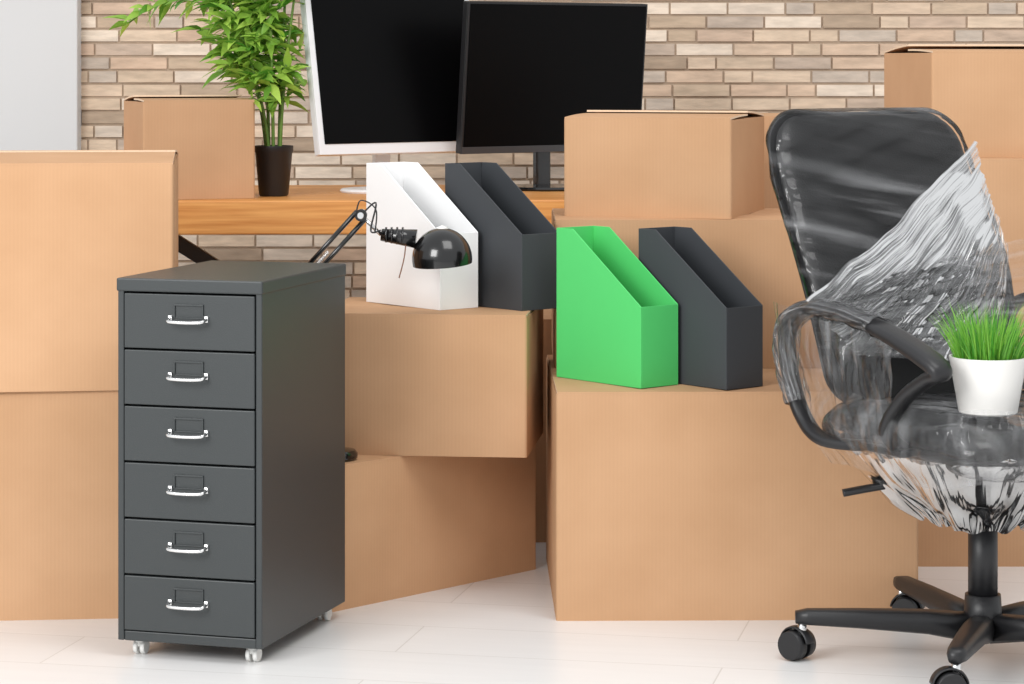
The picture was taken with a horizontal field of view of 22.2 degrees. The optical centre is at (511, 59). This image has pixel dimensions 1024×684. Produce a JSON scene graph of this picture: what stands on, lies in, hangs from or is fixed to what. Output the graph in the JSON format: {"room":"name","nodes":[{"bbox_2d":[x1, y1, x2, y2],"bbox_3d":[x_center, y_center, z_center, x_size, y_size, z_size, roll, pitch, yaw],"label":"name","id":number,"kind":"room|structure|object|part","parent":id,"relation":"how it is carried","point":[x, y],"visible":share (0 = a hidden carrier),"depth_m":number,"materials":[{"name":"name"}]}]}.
{"room":"office","nodes":[
{"label":"office","id":0,"kind":"room"},
{"bbox_2d":[0,0,81,149],"bbox_3d":[-3.229,-0.320,7.430,4.000,2.800,0.080,0,0,0],"label":"wall","id":1,"kind":"structure","parent":0,"point":[40,40],"depth_m":7.39,"materials":[{"name":"grey paint"}]},
{"bbox_2d":[0,542,1023,683],"bbox_3d":[0.000,1.130,3.700,8.000,0.100,8.200,0,0,0],"label":"floor","id":2,"kind":"structure","parent":0,"point":[504,629],"depth_m":4.76,"materials":[{"name":"white wood"}]},
{"bbox_2d":[0,391,117,620],"bbox_3d":[-1.046,0.859,5.279,0.700,0.442,0.500,0,0,-5],"label":"cardboard box","id":3,"kind":"object","parent":2,"relation":"on","point":[59,449],"visible":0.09,"depth_m":5.04,"materials":[{"name":"brown cardboard"}]},
{"bbox_2d":[0,150,177,391],"bbox_3d":[-1.040,0.412,5.348,0.700,0.453,0.660,0,0,-6],"label":"cardboard box","id":4,"kind":"object","parent":3,"relation":"on","point":[73,223],"visible":0.91,"depth_m":5.04,"materials":[{"name":"brown cardboard"}]},
{"bbox_2d":[117,260,345,661],"bbox_3d":[-0.522,0.737,4.883,0.284,0.686,0.458,0,0,16],"label":"filing cabinet","id":5,"kind":"object","parent":2,"relation":"on","point":[231,374],"visible":1,"depth_m":4.71,"materials":[{"name":"metal"}]},
{"bbox_3d":[-0.583,0.467,4.676,0.078,0.012,0.027,0,0,17],"label":"handle","id":6,"kind":"part","parent":5,"relation":"part of","materials":[{"name":"metal"}]},
{"bbox_3d":[-0.583,0.569,4.676,0.078,0.011,0.027,0,0,17],"label":"handle","id":7,"kind":"part","parent":5,"relation":"part of","materials":[{"name":"metal"}]},
{"bbox_3d":[-0.583,0.671,4.676,0.078,0.011,0.027,0,0,17],"label":"handle","id":8,"kind":"part","parent":5,"relation":"part of","materials":[{"name":"metal"}]},
{"bbox_3d":[-0.583,0.773,4.676,0.078,0.012,0.027,0,0,17],"label":"handle","id":9,"kind":"part","parent":5,"relation":"part of","materials":[{"name":"metal"}]},
{"bbox_3d":[-0.583,0.875,4.676,0.078,0.011,0.027,0,0,17],"label":"handle","id":10,"kind":"part","parent":5,"relation":"part of","materials":[{"name":"metal"}]},
{"bbox_3d":[-0.583,0.977,4.676,0.078,0.012,0.027,0,0,17],"label":"handle","id":11,"kind":"part","parent":5,"relation":"part of","materials":[{"name":"metal"}]},
{"bbox_3d":[-0.580,0.464,4.687,0.058,0.002,0.002,0,0,17],"label":"label frame","id":12,"kind":"part","parent":5,"relation":"part of","materials":[{"name":"paint"}]},
{"bbox_3d":[-0.580,0.769,4.687,0.058,0.002,0.002,0,0,17],"label":"label frame","id":13,"kind":"part","parent":5,"relation":"part of","materials":[{"name":"paint"}]},
{"bbox_3d":[-0.580,0.440,4.686,0.058,0.003,0.003,0,0,16],"label":"label frame","id":14,"kind":"part","parent":5,"relation":"part of","materials":[{"name":"paint"}]},
{"bbox_3d":[-0.580,0.542,4.686,0.058,0.003,0.003,0,0,16],"label":"label frame","id":15,"kind":"part","parent":5,"relation":"part of","materials":[{"name":"paint"}]},
{"bbox_3d":[-0.580,0.644,4.686,0.058,0.003,0.003,0,0,16],"label":"label frame","id":16,"kind":"part","parent":5,"relation":"part of","materials":[{"name":"paint"}]},
{"bbox_3d":[-0.580,0.848,4.686,0.058,0.003,0.003,0,0,16],"label":"label frame","id":17,"kind":"part","parent":5,"relation":"part of","materials":[{"name":"paint"}]},
{"bbox_3d":[-0.580,0.950,4.686,0.058,0.003,0.003,0,0,16],"label":"label frame","id":18,"kind":"part","parent":5,"relation":"part of","materials":[{"name":"paint"}]},
{"bbox_3d":[-0.580,0.566,4.687,0.058,0.002,0.002,0,0,17],"label":"label frame","id":19,"kind":"part","parent":5,"relation":"part of","materials":[{"name":"paint"}]},
{"bbox_3d":[-0.580,0.667,4.687,0.058,0.002,0.002,0,0,17],"label":"label frame","id":20,"kind":"part","parent":5,"relation":"part of","materials":[{"name":"paint"}]},
{"bbox_3d":[-0.580,0.746,4.686,0.058,0.003,0.003,0,0,16],"label":"label frame","id":21,"kind":"part","parent":5,"relation":"part of","materials":[{"name":"paint"}]},
{"bbox_3d":[-0.580,0.872,4.687,0.058,0.002,0.002,0,0,17],"label":"label frame","id":22,"kind":"part","parent":5,"relation":"part of","materials":[{"name":"paint"}]},
{"bbox_3d":[-0.580,0.974,4.687,0.058,0.002,0.002,0,0,17],"label":"label frame","id":23,"kind":"part","parent":5,"relation":"part of","materials":[{"name":"paint"}]},
{"bbox_3d":[-0.578,0.470,4.696,0.253,0.098,0.016,0,0,16],"label":"drawer","id":24,"kind":"part","parent":5,"relation":"part of","materials":[{"name":"paint"}]},
{"bbox_3d":[-0.578,0.573,4.696,0.253,0.098,0.016,0,0,16],"label":"drawer","id":25,"kind":"part","parent":5,"relation":"part of","materials":[{"name":"paint"}]},
{"bbox_3d":[-0.578,0.674,4.696,0.253,0.098,0.016,0,0,16],"label":"drawer","id":26,"kind":"part","parent":5,"relation":"part of","materials":[{"name":"paint"}]},
{"bbox_3d":[-0.578,0.776,4.696,0.253,0.098,0.016,0,0,16],"label":"drawer","id":27,"kind":"part","parent":5,"relation":"part of","materials":[{"name":"paint"}]},
{"bbox_3d":[-0.578,0.878,4.696,0.253,0.098,0.016,0,0,16],"label":"drawer","id":28,"kind":"part","parent":5,"relation":"part of","materials":[{"name":"paint"}]},
{"bbox_3d":[-0.578,0.981,4.696,0.253,0.098,0.016,0,0,16],"label":"drawer","id":29,"kind":"part","parent":5,"relation":"part of","materials":[{"name":"paint"}]},
{"bbox_3d":[-0.576,1.041,4.701,0.256,0.018,0.020,0,0,16],"label":"rail","id":30,"kind":"part","parent":5,"relation":"part of","materials":[{"name":"metal"}]},
{"bbox_2d":[178,185,563,262],"bbox_3d":[-0.471,0.712,6.521,1.600,0.764,0.760,0,0,-3],"label":"wooden desk","id":31,"kind":"object","parent":2,"relation":"on","point":[307,209],"visible":0.02,"depth_m":6.14,"materials":[{"name":"orange wood"}]},
{"bbox_2d":[124,95,254,199],"bbox_3d":[-0.780,0.207,6.302,0.270,0.245,0.250,0,0,-19],"label":"cardboard box","id":32,"kind":"object","parent":31,"relation":"on","point":[212,136],"visible":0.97,"depth_m":6.20,"materials":[{"name":"brown cardboard"}]},
{"bbox_2d":[104,0,309,196],"bbox_3d":[-0.735,-0.042,6.362,0.513,0.742,0.322,0,0,4],"label":"bamboo plant","id":33,"kind":"object","parent":31,"relation":"on","point":[248,32],"visible":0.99,"depth_m":6.31,"materials":[{"name":"green plant"}]},
{"bbox_3d":[-0.647,0.009,6.316,0.127,0.442,0.037,0,0,0],"label":"stem","id":34,"kind":"part","parent":33,"relation":"part of","materials":[{"name":"green plant"}]},
{"bbox_3d":[-0.680,-0.051,6.366,0.178,0.562,0.011,0,0,7],"label":"stem","id":35,"kind":"part","parent":33,"relation":"part of","materials":[{"name":"green plant"}]},
{"bbox_3d":[-0.603,-0.081,6.351,0.043,0.620,0.010,0,0,37],"label":"stem","id":36,"kind":"part","parent":33,"relation":"part of","materials":[{"name":"green plant"}]},
{"bbox_3d":[-0.582,-0.021,6.318,0.009,0.500,0.029,0,0,22],"label":"stem","id":37,"kind":"part","parent":33,"relation":"part of","materials":[{"name":"green plant"}]},
{"bbox_3d":[-0.578,0.269,6.340,0.095,0.122,0.095,0,0,0],"label":"pot","id":38,"kind":"part","parent":33,"relation":"part of","materials":[{"name":"black plastic"}]},
{"bbox_3d":[-0.552,-0.070,6.348,0.037,0.600,0.009,0,0,0],"label":"stem","id":39,"kind":"part","parent":33,"relation":"part of","materials":[{"name":"green plant"}]},
{"bbox_3d":[-0.541,0.009,6.319,0.056,0.441,0.010,0,0,26],"label":"stem","id":40,"kind":"part","parent":33,"relation":"part of","materials":[{"name":"green plant"}]},
{"bbox_2d":[300,0,468,193],"bbox_3d":[-0.318,0.068,6.526,0.500,0.524,0.224,0,0,-38],"label":"computer monitor","id":41,"kind":"object","parent":31,"relation":"on","point":[383,75],"visible":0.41,"depth_m":6.46,"materials":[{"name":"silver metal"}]},
{"bbox_2d":[456,1,647,190],"bbox_3d":[0.085,0.091,6.666,0.575,0.476,0.224,0,0,-37],"label":"computer monitor","id":42,"kind":"object","parent":31,"relation":"on","point":[526,67],"visible":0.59,"depth_m":6.60,"materials":[{"name":"black plastic"}]},
{"bbox_2d":[332,445,535,611],"bbox_3d":[-0.297,0.937,5.446,0.380,0.286,0.620,0,0,43],"label":"cardboard box","id":43,"kind":"object","parent":2,"relation":"on","point":[414,525],"visible":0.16,"depth_m":5.32,"materials":[{"name":"brown cardboard"}]},
{"bbox_2d":[307,200,471,460],"bbox_3d":[-0.260,0.535,5.195,0.362,0.516,0.120,0,0,0],"label":"desk lamp","id":44,"kind":"object","parent":43,"relation":"on","point":[441,247],"visible":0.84,"depth_m":5.17,"materials":[{"name":"black metal"}]},
{"bbox_3d":[-0.372,0.371,5.197,0.134,0.146,0.010,0,0,2],"label":"arm","id":45,"kind":"part","parent":44,"relation":"part of","materials":[{"name":"black metal"}]},
{"bbox_3d":[-0.355,0.386,5.197,0.134,0.146,0.010,0,0,2],"label":"arm","id":46,"kind":"part","parent":44,"relation":"part of","materials":[{"name":"black metal"}]},
{"bbox_3d":[-0.300,0.308,5.178,0.016,0.016,0.010,0,0,0],"label":"knob","id":47,"kind":"part","parent":44,"relation":"part of","materials":[{"name":"metal"}]},
{"bbox_3d":[-0.289,0.310,5.181,0.045,0.067,0.004,0,0,3],"label":"cord","id":48,"kind":"part","parent":44,"relation":"part of","materials":[{"name":"black plastic"}]},
{"bbox_3d":[-0.280,0.328,5.195,0.046,0.045,0.008,0,0,0],"label":"head rod","id":49,"kind":"part","parent":44,"relation":"part of","materials":[{"name":"metal"}]},
{"bbox_3d":[-0.281,0.313,5.186,0.043,0.062,0.009,0,0,17],"label":"cord","id":50,"kind":"part","parent":44,"relation":"part of","materials":[{"name":"black plastic"}]},
{"bbox_2d":[380,227,417,247],"bbox_3d":[-0.225,0.353,5.194,0.074,0.042,0.040,0,0,0],"label":"socket","id":51,"kind":"object","parent":44,"relation":"attached to","point":[404,237],"depth_m":5.18,"materials":[{"name":"black metal"}]},
{"bbox_3d":[-0.217,0.395,5.184,0.016,0.075,0.004,0,0,0],"label":"switch cord","id":52,"kind":"part","parent":44,"relation":"part of","materials":[{"name":"black plastic"}]},
{"bbox_3d":[-0.141,0.370,5.193,0.120,0.073,0.120,-4,4,0],"label":"lamp shade","id":53,"kind":"part","parent":44,"relation":"part of","materials":[{"name":"black metal"}]},
{"bbox_3d":[-0.139,0.364,5.195,0.044,0.071,0.044,0,0,0],"label":"bulb","id":54,"kind":"part","parent":44,"relation":"part of","materials":[{"name":"white ceramic"}]},
{"bbox_2d":[345,297,542,457],"bbox_3d":[-0.160,0.651,5.421,0.420,0.286,0.360,0,0,6],"label":"cardboard box","id":55,"kind":"object","parent":43,"relation":"on","point":[466,382],"visible":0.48,"depth_m":5.24,"materials":[{"name":"brown cardboard"}]},
{"bbox_2d":[366,162,477,309],"bbox_3d":[-0.188,0.362,5.433,0.100,0.292,0.250,0,0,-40],"label":"magazine file","id":56,"kind":"object","parent":55,"relation":"on","point":[405,194],"visible":0.88,"depth_m":5.43,"materials":[{"name":"white plastic"}]},
{"bbox_2d":[445,162,556,310],"bbox_3d":[-0.022,0.362,5.418,0.100,0.292,0.250,0,0,-40],"label":"magazine file","id":57,"kind":"object","parent":55,"relation":"on","point":[517,244],"visible":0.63,"depth_m":5.36,"materials":[{"name":"grey plastic"}]},
{"bbox_2d":[536,309,552,541],"bbox_3d":[0.180,0.830,5.970,0.600,0.501,0.240,0,0,0],"label":"cardboard box","id":58,"kind":"object","parent":2,"relation":"on","point":[547,349],"visible":0.02,"depth_m":5.85,"materials":[{"name":"brown cardboard"}]},
{"bbox_2d":[546,355,917,620],"bbox_3d":[0.429,0.859,5.356,0.700,0.442,0.640,0,0,-1],"label":"cardboard box","id":59,"kind":"object","parent":2,"relation":"on","point":[680,502],"visible":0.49,"depth_m":5.04,"materials":[{"name":"brown cardboard"}]},
{"bbox_2d":[557,226,677,388],"bbox_3d":[0.208,0.487,5.196,0.100,0.300,0.250,0,0,-40],"label":"magazine file","id":60,"kind":"object","parent":59,"relation":"on","point":[617,324],"visible":1,"depth_m":5.17,"materials":[{"name":"green plastic"}]},
{"bbox_2d":[551,208,820,367],"bbox_3d":[0.368,0.484,5.620,0.560,0.309,0.420,0,0,0],"label":"cardboard box","id":61,"kind":"object","parent":59,"relation":"on","point":[755,246],"visible":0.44,"depth_m":5.41,"materials":[{"name":"brown cardboard"}]},
{"bbox_2d":[564,110,763,218],"bbox_3d":[0.334,0.220,5.652,0.360,0.221,0.380,0,0,16],"label":"cardboard box","id":62,"kind":"object","parent":61,"relation":"on","point":[618,163],"visible":1,"depth_m":5.48,"materials":[{"name":"brown cardboard"}]},
{"bbox_2d":[639,226,762,389],"bbox_3d":[0.372,0.487,5.173,0.100,0.300,0.250,0,0,-40],"label":"magazine file","id":63,"kind":"object","parent":59,"relation":"on","point":[720,321],"visible":0.76,"depth_m":5.12,"materials":[{"name":"grey cardboard"}]},
{"bbox_2d":[765,107,1023,683],"bbox_3d":[0.844,0.586,4.742,0.662,0.988,0.748,0,0,-31],"label":"office chair","id":64,"kind":"object","parent":2,"relation":"on","point":[888,224],"visible":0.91,"depth_m":4.77,"materials":[{"name":"black plastic"}]},
{"bbox_2d":[781,625,814,644],"bbox_3d":[0.513,1.033,4.708,0.067,0.029,0.026,0,0,44],"label":"hood","id":65,"kind":"object","parent":64,"relation":"attached to","point":[794,634],"depth_m":4.69,"materials":[{"name":"black plastic"}]},
{"bbox_3d":[0.522,1.022,4.700,0.016,0.025,0.016,0,0,-31],"label":"caster stem","id":66,"kind":"part","parent":64,"relation":"part of","materials":[{"name":"metal"}]},
{"bbox_3d":[0.566,0.527,4.661,0.065,0.202,0.287,0,0,-31],"label":"plastic wrap arm","id":67,"kind":"part","parent":64,"relation":"part of","materials":[{"name":"white"}]},
{"bbox_3d":[0.580,0.560,4.627,0.056,0.240,0.342,0,0,-31],"label":"plastic wrap arm","id":68,"kind":"part","parent":64,"relation":"part of","materials":[{"name":"white"}]},
{"bbox_3d":[0.623,0.564,4.589,0.080,0.256,0.452,0,0,-31],"label":"armrest","id":69,"kind":"part","parent":64,"relation":"part of","materials":[{"name":"black plastic"}]},
{"bbox_3d":[0.668,1.016,4.700,0.317,0.058,0.051,0,0,0],"label":"leg","id":70,"kind":"part","parent":64,"relation":"part of","materials":[{"name":"black plastic"}]},
{"bbox_3d":[0.661,0.680,4.572,0.050,0.014,0.130,0,0,-31],"label":"arm mount","id":71,"kind":"part","parent":64,"relation":"part of","materials":[{"name":"black plastic"}]},
{"bbox_2d":[776,114,1015,403],"bbox_3d":[0.712,0.372,4.927,0.468,0.535,0.249,0,0,-31],"label":"backrest cushion","id":72,"kind":"object","parent":64,"relation":"on","point":[886,215],"depth_m":4.88,"materials":[{"name":"black leather"}]},
{"bbox_2d":[890,593,924,608],"bbox_3d":[0.757,1.033,5.004,0.067,0.029,0.026,0,0,24],"label":"hood","id":73,"kind":"object","parent":64,"relation":"attached to","point":[901,600],"depth_m":4.98,"materials":[{"name":"black plastic"}]},
{"bbox_3d":[0.861,0.666,4.677,0.484,0.114,0.474,0,0,-31],"label":"plastic wrap seat","id":74,"kind":"part","parent":64,"relation":"part of","materials":[{"name":"black"}]},
{"bbox_3d":[0.764,0.535,4.840,0.340,0.190,0.064,0,0,-31],"label":"lumbar panel","id":75,"kind":"part","parent":64,"relation":"part of","materials":[{"name":"black plastic"}]},
{"bbox_2d":[830,392,1023,465],"bbox_3d":[0.860,0.656,4.678,0.460,0.080,0.450,0,0,-31],"label":"seat cushion","id":76,"kind":"object","parent":64,"relation":"on","point":[932,431],"depth_m":4.52,"materials":[{"name":"black leather"}]},
{"bbox_3d":[0.792,1.016,4.870,0.051,0.058,0.317,0,0,-18],"label":"leg","id":77,"kind":"part","parent":64,"relation":"part of","materials":[{"name":"black plastic"}]},
{"bbox_2d":[929,666,969,683],"bbox_3d":[0.735,1.033,4.390,0.067,0.029,0.026,0,0,-6],"label":"hood","id":78,"kind":"object","parent":64,"relation":"attached to","point":[944,674],"depth_m":4.38,"materials":[{"name":"black plastic"}]},
{"bbox_3d":[0.747,1.022,4.391,0.016,0.025,0.016,0,0,-31],"label":"caster stem","id":79,"kind":"part","parent":64,"relation":"part of","materials":[{"name":"metal"}]},
{"bbox_3d":[0.792,1.016,4.530,0.051,0.058,0.317,0,0,18],"label":"leg","id":80,"kind":"part","parent":64,"relation":"part of","materials":[{"name":"black plastic"}]},
{"bbox_2d":[931,298,1023,416],"bbox_3d":[0.818,0.509,4.486,0.206,0.197,0.241,0,0,0],"label":"potted grass","id":81,"kind":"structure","parent":64,"relation":"on","point":[988,370],"depth_m":4.45,"materials":[{"name":"white ceramic"}]},
{"bbox_2d":[949,354,1023,416],"bbox_3d":[0.818,0.558,4.490,0.133,0.098,0.133,0,0,0],"label":"pot","id":82,"kind":"object","parent":81,"relation":"attached to","point":[985,385],"depth_m":4.44,"materials":[{"name":"white ceramic"}]},
{"bbox_3d":[0.991,1.016,4.595,0.317,0.058,0.051,0,0,36],"label":"leg","id":83,"kind":"part","parent":64,"relation":"part of","materials":[{"name":"black plastic"}]},
{"bbox_3d":[0.991,1.016,4.805,0.317,0.058,0.051,0,0,-36],"label":"leg","id":84,"kind":"part","parent":64,"relation":"part of","materials":[{"name":"black plastic"}]},
{"bbox_3d":[1.052,0.564,4.843,0.080,0.256,0.452,0,0,-31],"label":"armrest","id":85,"kind":"part","parent":64,"relation":"part of","materials":[{"name":"black plastic"}]},
{"bbox_2d":[918,506,1023,566],"bbox_3d":[1.100,0.855,5.780,0.600,0.451,0.420,0,0,0],"label":"cardboard box","id":86,"kind":"object","parent":2,"relation":"on","point":[940,546],"visible":0.02,"depth_m":5.57,"materials":[{"name":"brown cardboard"}]},
{"bbox_2d":[967,157,1023,345],"bbox_3d":[1.140,0.419,5.785,0.580,0.420,0.400,0,0,0],"label":"cardboard box","id":87,"kind":"object","parent":86,"relation":"on","point":[1004,177],"visible":0.06,"depth_m":5.59,"materials":[{"name":"brown cardboard"}]},
{"bbox_2d":[884,44,1023,157],"bbox_3d":[1.095,0.088,5.808,0.450,0.245,0.350,0,0,-9],"label":"cardboard box","id":88,"kind":"object","parent":87,"relation":"on","point":[979,87],"visible":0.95,"depth_m":5.62,"materials":[{"name":"brown cardboard"}]},
{"bbox_3d":[0.710,0.830,6.230,0.380,0.501,0.400,0,0,0],"label":"cardboard box","id":89,"kind":"object","parent":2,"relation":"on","visible":0},
{"bbox_2d":[761,113,778,207],"bbox_3d":[0.707,0.353,6.223,0.360,0.453,0.360,0,0,-1],"label":"cardboard box","id":90,"kind":"object","parent":89,"relation":"on","point":[770,201],"visible":0.02,"depth_m":6.04,"materials":[{"name":"brown cardboard"}]},
{"bbox_2d":[81,0,1023,298],"bbox_3d":[1.200,-0.321,7.505,6.000,2.803,0.110,0,0,0],"label":"wall","id":91,"kind":"structure","parent":0,"point":[760,56],"depth_m":7.45,"materials":[{"name":"beige brick"}]}
]}

